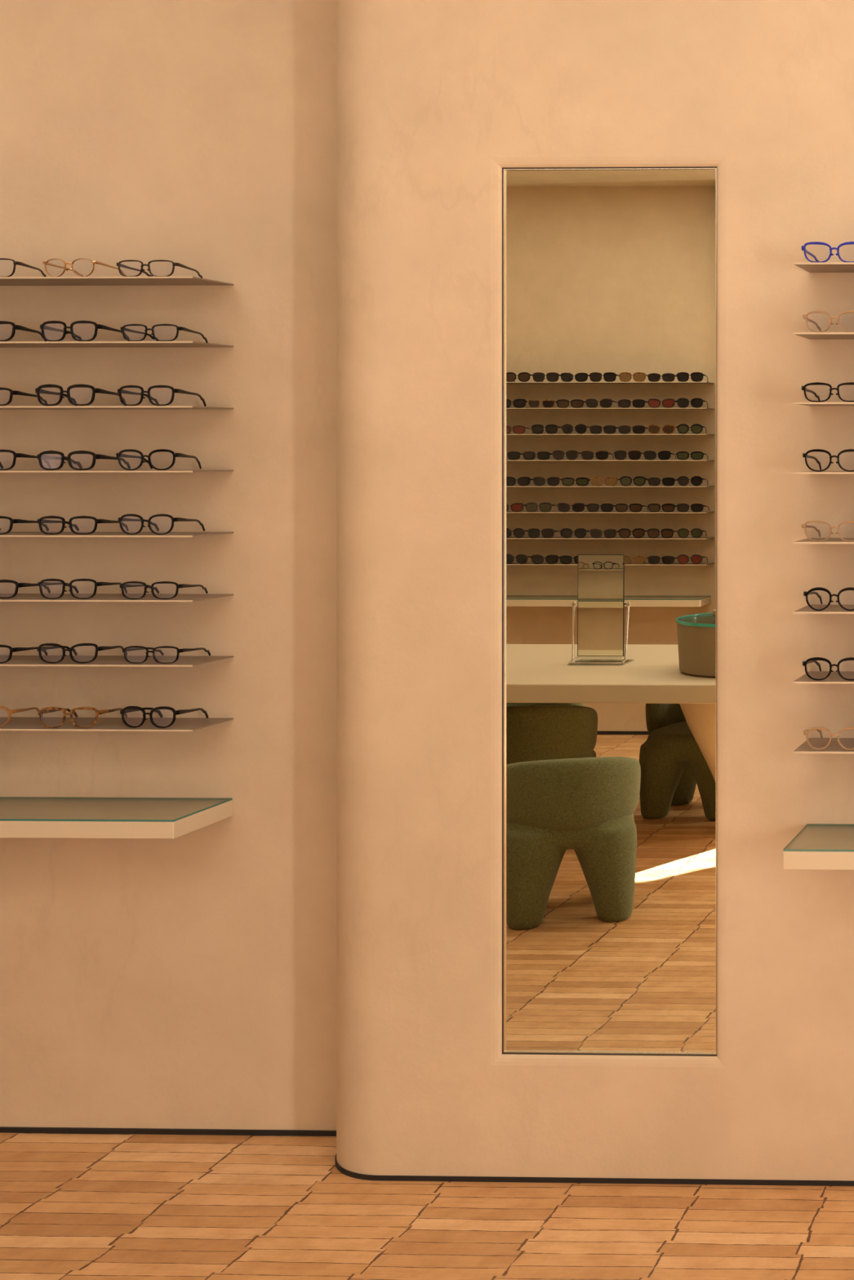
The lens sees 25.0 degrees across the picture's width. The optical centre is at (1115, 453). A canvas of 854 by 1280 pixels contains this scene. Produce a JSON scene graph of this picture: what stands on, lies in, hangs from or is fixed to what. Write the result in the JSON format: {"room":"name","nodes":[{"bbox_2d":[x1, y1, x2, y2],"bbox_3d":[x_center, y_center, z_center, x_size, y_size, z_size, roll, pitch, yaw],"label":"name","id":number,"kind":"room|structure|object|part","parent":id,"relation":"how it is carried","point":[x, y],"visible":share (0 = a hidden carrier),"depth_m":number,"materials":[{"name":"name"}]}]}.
{"room":"shop","nodes":[
{"label":"shop","id":0,"kind":"room"},
{"bbox_2d":[0,0,336,1130],"bbox_3d":[-3.219,0.043,4.101,3.050,3.210,0.150,0,0,2],"label":"wall","id":1,"kind":"structure","parent":0,"point":[188,980],"depth_m":4.00,"materials":[{"name":"paint"}]},
{"bbox_2d":[0,796,232,839],"bbox_3d":[-3.269,0.856,3.907,2.260,0.044,0.240,0,0,2],"label":"ledge","id":2,"kind":"object","parent":1,"relation":"attached to","point":[20,817],"visible":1,"depth_m":3.83,"materials":[{"name":"beige paint"}]},
{"bbox_3d":[-3.269,0.837,3.907,2.258,0.004,0.238,0,0,2],"label":"glass","id":3,"kind":"part","parent":2,"relation":"part of","materials":[{"name":"teal"}]},
{"bbox_2d":[0,716,233,731],"bbox_3d":[-3.242,0.643,3.941,2.212,0.004,0.172,0,0,2],"label":"display shelf","id":4,"kind":"object","parent":1,"relation":"attached to","point":[15,723],"visible":1,"depth_m":3.91,"materials":[{"name":"beige metal"}]},
{"bbox_2d":[0,706,43,727],"bbox_3d":[-2.645,0.615,3.920,0.137,0.050,0.140,0,0,-2],"label":"eyeglasses","id":5,"kind":"object","parent":4,"relation":"on","point":[16,710],"visible":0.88,"depth_m":3.86,"materials":[{"name":"brown plastic"}]},
{"bbox_2d":[38,706,127,728],"bbox_3d":[-2.442,0.616,3.914,0.145,0.049,0.140,0,0,-2],"label":"eyeglasses","id":6,"kind":"object","parent":4,"relation":"on","point":[49,709],"visible":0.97,"depth_m":3.85,"materials":[{"name":"brown plastic"}]},
{"bbox_2d":[120,706,208,728],"bbox_3d":[-2.249,0.615,3.914,0.144,0.050,0.141,0,0,5],"label":"eyeglasses","id":7,"kind":"object","parent":4,"relation":"on","point":[129,708],"visible":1,"depth_m":3.85,"materials":[{"name":"black plastic"}]},
{"bbox_2d":[0,655,233,666],"bbox_3d":[-3.242,0.493,3.941,2.212,0.004,0.172,0,0,2],"label":"display shelf","id":8,"kind":"object","parent":1,"relation":"attached to","point":[15,660],"visible":1,"depth_m":3.90,"materials":[{"name":"beige metal"}]},
{"bbox_2d":[0,644,48,662],"bbox_3d":[-2.640,0.468,3.919,0.148,0.044,0.140,0,0,2],"label":"eyeglasses","id":9,"kind":"object","parent":8,"relation":"on","point":[14,649],"visible":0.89,"depth_m":3.86,"materials":[{"name":"black plastic"}]},
{"bbox_2d":[36,643,127,663],"bbox_3d":[-2.446,0.467,3.919,0.148,0.047,0.141,0,0,-1],"label":"eyeglasses","id":10,"kind":"object","parent":8,"relation":"on","point":[41,647],"visible":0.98,"depth_m":3.85,"materials":[{"name":"black plastic"}]},
{"bbox_2d":[122,645,210,663],"bbox_3d":[-2.243,0.470,3.914,0.145,0.041,0.140,0,0,3],"label":"eyeglasses","id":11,"kind":"object","parent":8,"relation":"on","point":[131,647],"visible":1,"depth_m":3.85,"materials":[{"name":"black plastic"}]},
{"bbox_2d":[0,276,233,285],"bbox_3d":[-3.242,-0.407,3.941,2.212,0.004,0.172,0,0,2],"label":"display shelf","id":12,"kind":"object","parent":1,"relation":"attached to","point":[4,281],"visible":1,"depth_m":3.90,"materials":[{"name":"beige metal"}]},
{"bbox_2d":[0,257,46,276],"bbox_3d":[-2.634,-0.432,3.918,0.142,0.045,0.139,0,0,-1],"label":"eyeglasses","id":13,"kind":"object","parent":12,"relation":"on","point":[15,263],"visible":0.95,"depth_m":3.86,"materials":[{"name":"black plastic"}]},
{"bbox_2d":[43,258,126,276],"bbox_3d":[-2.437,-0.432,3.916,0.131,0.044,0.138,0,0,2],"label":"eyeglasses","id":14,"kind":"object","parent":12,"relation":"on","point":[45,263],"visible":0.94,"depth_m":3.85,"materials":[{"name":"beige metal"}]},
{"bbox_2d":[116,259,202,278],"bbox_3d":[-2.256,-0.430,3.910,0.144,0.040,0.139,0,0,0],"label":"eyeglasses","id":15,"kind":"object","parent":12,"relation":"on","point":[119,264],"visible":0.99,"depth_m":3.84,"materials":[{"name":"black plastic"}]},
{"bbox_2d":[0,593,233,601],"bbox_3d":[-3.242,0.343,3.941,2.212,0.004,0.172,0,0,2],"label":"display shelf","id":16,"kind":"object","parent":1,"relation":"attached to","point":[19,597],"visible":1,"depth_m":3.91,"materials":[{"name":"beige metal"}]},
{"bbox_2d":[0,579,50,598],"bbox_3d":[-2.635,0.318,3.922,0.149,0.045,0.141,0,0,-1],"label":"eyeglasses","id":17,"kind":"object","parent":16,"relation":"on","point":[18,585],"visible":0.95,"depth_m":3.86,"materials":[{"name":"black plastic"}]},
{"bbox_2d":[37,578,127,599],"bbox_3d":[-2.442,0.316,3.914,0.144,0.048,0.140,0,0,0],"label":"eyeglasses","id":18,"kind":"object","parent":16,"relation":"on","point":[41,583],"visible":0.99,"depth_m":3.85,"materials":[{"name":"black plastic"}]},
{"bbox_2d":[120,581,208,599],"bbox_3d":[-2.248,0.319,3.910,0.146,0.042,0.140,0,0,1],"label":"eyeglasses","id":19,"kind":"object","parent":16,"relation":"on","point":[122,585],"visible":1,"depth_m":3.84,"materials":[{"name":"black plastic"}]},
{"bbox_2d":[0,341,233,347],"bbox_3d":[-3.242,-0.257,3.941,2.212,0.004,0.172,0,0,2],"label":"display shelf","id":20,"kind":"object","parent":1,"relation":"attached to","point":[2,344],"visible":1,"depth_m":3.91,"materials":[{"name":"beige metal"}]},
{"bbox_2d":[0,320,47,341],"bbox_3d":[-2.641,-0.284,3.921,0.149,0.048,0.141,0,0,-1],"label":"eyeglasses","id":21,"kind":"object","parent":20,"relation":"on","point":[15,326],"visible":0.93,"depth_m":3.86,"materials":[{"name":"black plastic"}]},
{"bbox_2d":[40,320,129,341],"bbox_3d":[-2.438,-0.284,3.918,0.146,0.049,0.141,0,0,3],"label":"eyeglasses","id":22,"kind":"object","parent":20,"relation":"on","point":[42,326],"visible":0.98,"depth_m":3.85,"materials":[{"name":"black plastic"}]},
{"bbox_2d":[120,324,208,342],"bbox_3d":[-2.245,-0.280,3.909,0.145,0.040,0.139,0,0,1],"label":"eyeglasses","id":23,"kind":"object","parent":20,"relation":"on","point":[123,328],"visible":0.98,"depth_m":3.84,"materials":[{"name":"black plastic"}]},
{"bbox_2d":[0,531,233,537],"bbox_3d":[-3.242,0.193,3.941,2.212,0.004,0.172,0,0,2],"label":"display shelf","id":24,"kind":"object","parent":1,"relation":"attached to","point":[11,534],"visible":1,"depth_m":3.88,"materials":[{"name":"beige metal"}]},
{"bbox_2d":[0,515,48,534],"bbox_3d":[-2.641,0.168,3.924,0.148,0.044,0.140,0,0,3],"label":"eyeglasses","id":25,"kind":"object","parent":24,"relation":"on","point":[12,521],"visible":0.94,"depth_m":3.86,"materials":[{"name":"black plastic"}]},
{"bbox_2d":[37,515,128,534],"bbox_3d":[-2.445,0.168,3.919,0.148,0.044,0.141,0,0,1],"label":"eyeglasses","id":26,"kind":"object","parent":24,"relation":"on","point":[42,520],"visible":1,"depth_m":3.85,"materials":[{"name":"black plastic"}]},
{"bbox_2d":[118,514,204,534],"bbox_3d":[-2.254,0.166,3.911,0.142,0.048,0.140,0,0,3],"label":"eyeglasses","id":27,"kind":"object","parent":24,"relation":"on","point":[122,518],"visible":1,"depth_m":3.85,"materials":[{"name":"black plastic"}]},
{"bbox_2d":[0,405,233,409],"bbox_3d":[-3.242,-0.107,3.941,2.212,0.004,0.172,0,0,2],"label":"display shelf","id":28,"kind":"object","parent":1,"relation":"attached to","point":[2,407],"visible":1,"depth_m":3.87,"materials":[{"name":"beige metal"}]},
{"bbox_2d":[0,387,48,405],"bbox_3d":[-2.638,-0.132,3.918,0.148,0.044,0.140,0,0,2],"label":"eyeglasses","id":29,"kind":"object","parent":28,"relation":"on","point":[12,393],"visible":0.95,"depth_m":3.85,"materials":[{"name":"black plastic"}]},
{"bbox_2d":[35,384,126,405],"bbox_3d":[-2.447,-0.135,3.916,0.147,0.051,0.141,0,0,1],"label":"eyeglasses","id":30,"kind":"object","parent":28,"relation":"on","point":[38,390],"visible":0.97,"depth_m":3.85,"materials":[{"name":"black plastic"}]},
{"bbox_2d":[117,385,206,406],"bbox_3d":[-2.252,-0.134,3.909,0.145,0.048,0.140,0,0,4],"label":"eyeglasses","id":31,"kind":"object","parent":28,"relation":"on","point":[121,390],"visible":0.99,"depth_m":3.84,"materials":[{"name":"black plastic"}]},
{"bbox_2d":[0,470,233,472],"bbox_3d":[-3.242,0.043,3.941,2.212,0.004,0.172,0,0,2],"label":"display shelf","id":32,"kind":"object","parent":1,"relation":"attached to","point":[1,471],"visible":1,"depth_m":3.84,"materials":[{"name":"beige metal"}]},
{"bbox_2d":[0,449,37,470],"bbox_3d":[-2.633,0.016,3.923,0.145,0.049,0.140,0,0,2],"label":"eyeglasses","id":33,"kind":"object","parent":32,"relation":"on","point":[15,455],"visible":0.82,"depth_m":3.86,"materials":[{"name":"black plastic"}]},
{"bbox_2d":[37,450,130,470],"bbox_3d":[-2.440,0.017,3.915,0.150,0.046,0.141,0,0,4],"label":"eyeglasses","id":34,"kind":"object","parent":32,"relation":"on","point":[46,459],"visible":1,"depth_m":3.85,"materials":[{"name":"black plastic"}]},
{"bbox_2d":[115,448,201,470],"bbox_3d":[-2.260,0.015,3.911,0.142,0.049,0.140,0,0,-2],"label":"eyeglasses","id":35,"kind":"object","parent":32,"relation":"on","point":[119,455],"visible":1,"depth_m":3.85,"materials":[{"name":"black plastic"}]},
{"bbox_2d":[0,1133,853,1279],"bbox_3d":[-0.528,1.708,0.864,8.600,0.120,6.700,0,0,2],"label":"floor","id":36,"kind":"structure","parent":0,"point":[73,1206],"depth_m":3.55,"materials":[{"name":"brown wood"}]},
{"bbox_2d":[336,0,853,1180],"bbox_3d":[0.938,0.043,3.872,5.527,3.210,0.390,0,0,2],"label":"wall","id":37,"kind":"structure","parent":0,"point":[434,98],"depth_m":3.74,"materials":[{"name":"beige paint"}]},
{"bbox_2d":[0,1126,853,1186],"bbox_3d":[-0.450,1.642,3.832,8.300,0.012,0.243,0,0,2],"label":"baseboard","id":38,"kind":"structure","parent":37,"relation":"attached to","point":[362,1176],"depth_m":3.74,"materials":[{"name":"black"}]},
{"bbox_2d":[502,166,716,1056],"bbox_3d":[-1.147,0.358,3.749,0.491,2.010,0.017,0,0,2],"label":"wall mirror","id":39,"kind":"object","parent":37,"relation":"attached to","point":[609,274],"depth_m":3.75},
{"bbox_2d":[782,823,853,870],"bbox_3d":[0.347,0.856,3.572,2.093,0.044,0.240,0,0,2],"label":"ledge","id":40,"kind":"object","parent":37,"relation":"attached to","point":[816,846],"visible":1,"depth_m":3.50,"materials":[{"name":"beige paint"}]},
{"bbox_3d":[0.347,0.837,3.572,2.091,0.004,0.238,0,0,2],"label":"glass","id":41,"kind":"part","parent":40,"relation":"part of","materials":[{"name":"teal"}]},
{"bbox_2d":[792,737,853,753],"bbox_3d":[0.301,0.643,3.608,1.987,0.004,0.172,0,0,2],"label":"display shelf","id":42,"kind":"object","parent":37,"relation":"attached to","point":[833,747],"visible":1,"depth_m":3.61,"materials":[{"name":"beige metal"}]},
{"bbox_2d":[803,726,853,750],"bbox_3d":[-0.605,0.615,3.627,0.137,0.050,0.140,0,0,2],"label":"eyeglasses","id":43,"kind":"object","parent":42,"relation":"on","point":[818,729],"visible":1,"depth_m":3.56,"materials":[{"name":"brown plastic"}]},
{"bbox_2d":[792,671,853,684],"bbox_3d":[0.301,0.493,3.608,1.987,0.004,0.172,0,0,2],"label":"display shelf","id":44,"kind":"object","parent":37,"relation":"attached to","point":[833,677],"visible":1,"depth_m":3.61,"materials":[{"name":"beige metal"}]},
{"bbox_2d":[801,657,853,680],"bbox_3d":[-0.605,0.465,3.627,0.143,0.050,0.140,0,0,2],"label":"eyeglasses","id":45,"kind":"object","parent":44,"relation":"on","point":[804,663],"visible":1,"depth_m":3.56,"materials":[{"name":"black plastic"}]},
{"bbox_2d":[792,262,853,272],"bbox_3d":[0.301,-0.407,3.608,1.987,0.004,0.172,0,0,2],"label":"display shelf","id":46,"kind":"object","parent":37,"relation":"attached to","point":[811,267],"visible":1,"depth_m":3.61,"materials":[{"name":"beige metal"}]},
{"bbox_2d":[800,241,853,262],"bbox_3d":[-0.605,-0.433,3.627,0.147,0.046,0.140,0,0,2],"label":"eyeglasses","id":47,"kind":"object","parent":46,"relation":"on","point":[802,247],"visible":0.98,"depth_m":3.56,"materials":[{"name":"blue plastic"}]},
{"bbox_2d":[792,604,853,613],"bbox_3d":[0.301,0.343,3.608,1.987,0.004,0.172,0,0,2],"label":"display shelf","id":48,"kind":"object","parent":37,"relation":"attached to","point":[831,609],"visible":0.8,"depth_m":3.58,"materials":[{"name":"beige metal"}]},
{"bbox_2d":[803,586,853,610],"bbox_3d":[-0.605,0.315,3.627,0.138,0.051,0.140,0,0,2],"label":"eyeglasses","id":49,"kind":"object","parent":48,"relation":"on","point":[806,593],"visible":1,"depth_m":3.56,"materials":[{"name":"black plastic"}]},
{"bbox_2d":[792,332,853,339],"bbox_3d":[0.301,-0.257,3.608,1.987,0.004,0.172,0,0,2],"label":"display shelf","id":50,"kind":"object","parent":37,"relation":"attached to","point":[811,335],"visible":1,"depth_m":3.61,"materials":[{"name":"beige metal"}]},
{"bbox_2d":[802,311,853,332],"bbox_3d":[-0.605,-0.283,3.627,0.140,0.047,0.140,0,0,2],"label":"eyeglasses","id":51,"kind":"object","parent":50,"relation":"on","point":[804,316],"visible":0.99,"depth_m":3.56,"materials":[{"name":"brown plastic"}]},
{"bbox_2d":[792,537,853,543],"bbox_3d":[0.301,0.193,3.608,1.987,0.004,0.172,0,0,2],"label":"display shelf","id":52,"kind":"object","parent":37,"relation":"attached to","point":[830,540],"visible":0.9,"depth_m":3.56,"materials":[{"name":"beige metal"}]},
{"bbox_2d":[801,520,853,541],"bbox_3d":[-0.605,0.168,3.627,0.145,0.044,0.140,0,0,2],"label":"eyeglasses","id":53,"kind":"object","parent":52,"relation":"on","point":[804,526],"visible":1,"depth_m":3.56,"materials":[{"name":"brown plastic"}]},
{"bbox_2d":[792,402,853,405],"bbox_3d":[0.301,-0.107,3.608,1.987,0.004,0.172,0,0,2],"label":"display shelf","id":54,"kind":"object","parent":37,"relation":"attached to","point":[798,403],"visible":1,"depth_m":3.55,"materials":[{"name":"beige metal"}]},
{"bbox_2d":[800,382,853,402],"bbox_3d":[-0.605,-0.131,3.627,0.147,0.043,0.140,0,0,2],"label":"eyeglasses","id":55,"kind":"object","parent":54,"relation":"on","point":[802,388],"visible":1,"depth_m":3.56,"materials":[{"name":"black plastic"}]},
{"bbox_2d":[792,471,853,474],"bbox_3d":[0.301,0.043,3.608,1.987,0.004,0.172,0,0,2],"label":"display shelf","id":56,"kind":"object","parent":37,"relation":"attached to","point":[806,472],"visible":1,"depth_m":3.55,"materials":[{"name":"beige metal"}]},
{"bbox_2d":[802,448,853,471],"bbox_3d":[-0.605,0.016,3.627,0.142,0.049,0.140,0,0,2],"label":"eyeglasses","id":57,"kind":"object","parent":56,"relation":"on","point":[806,455],"visible":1,"depth_m":3.56,"materials":[{"name":"black plastic"}]}
]}

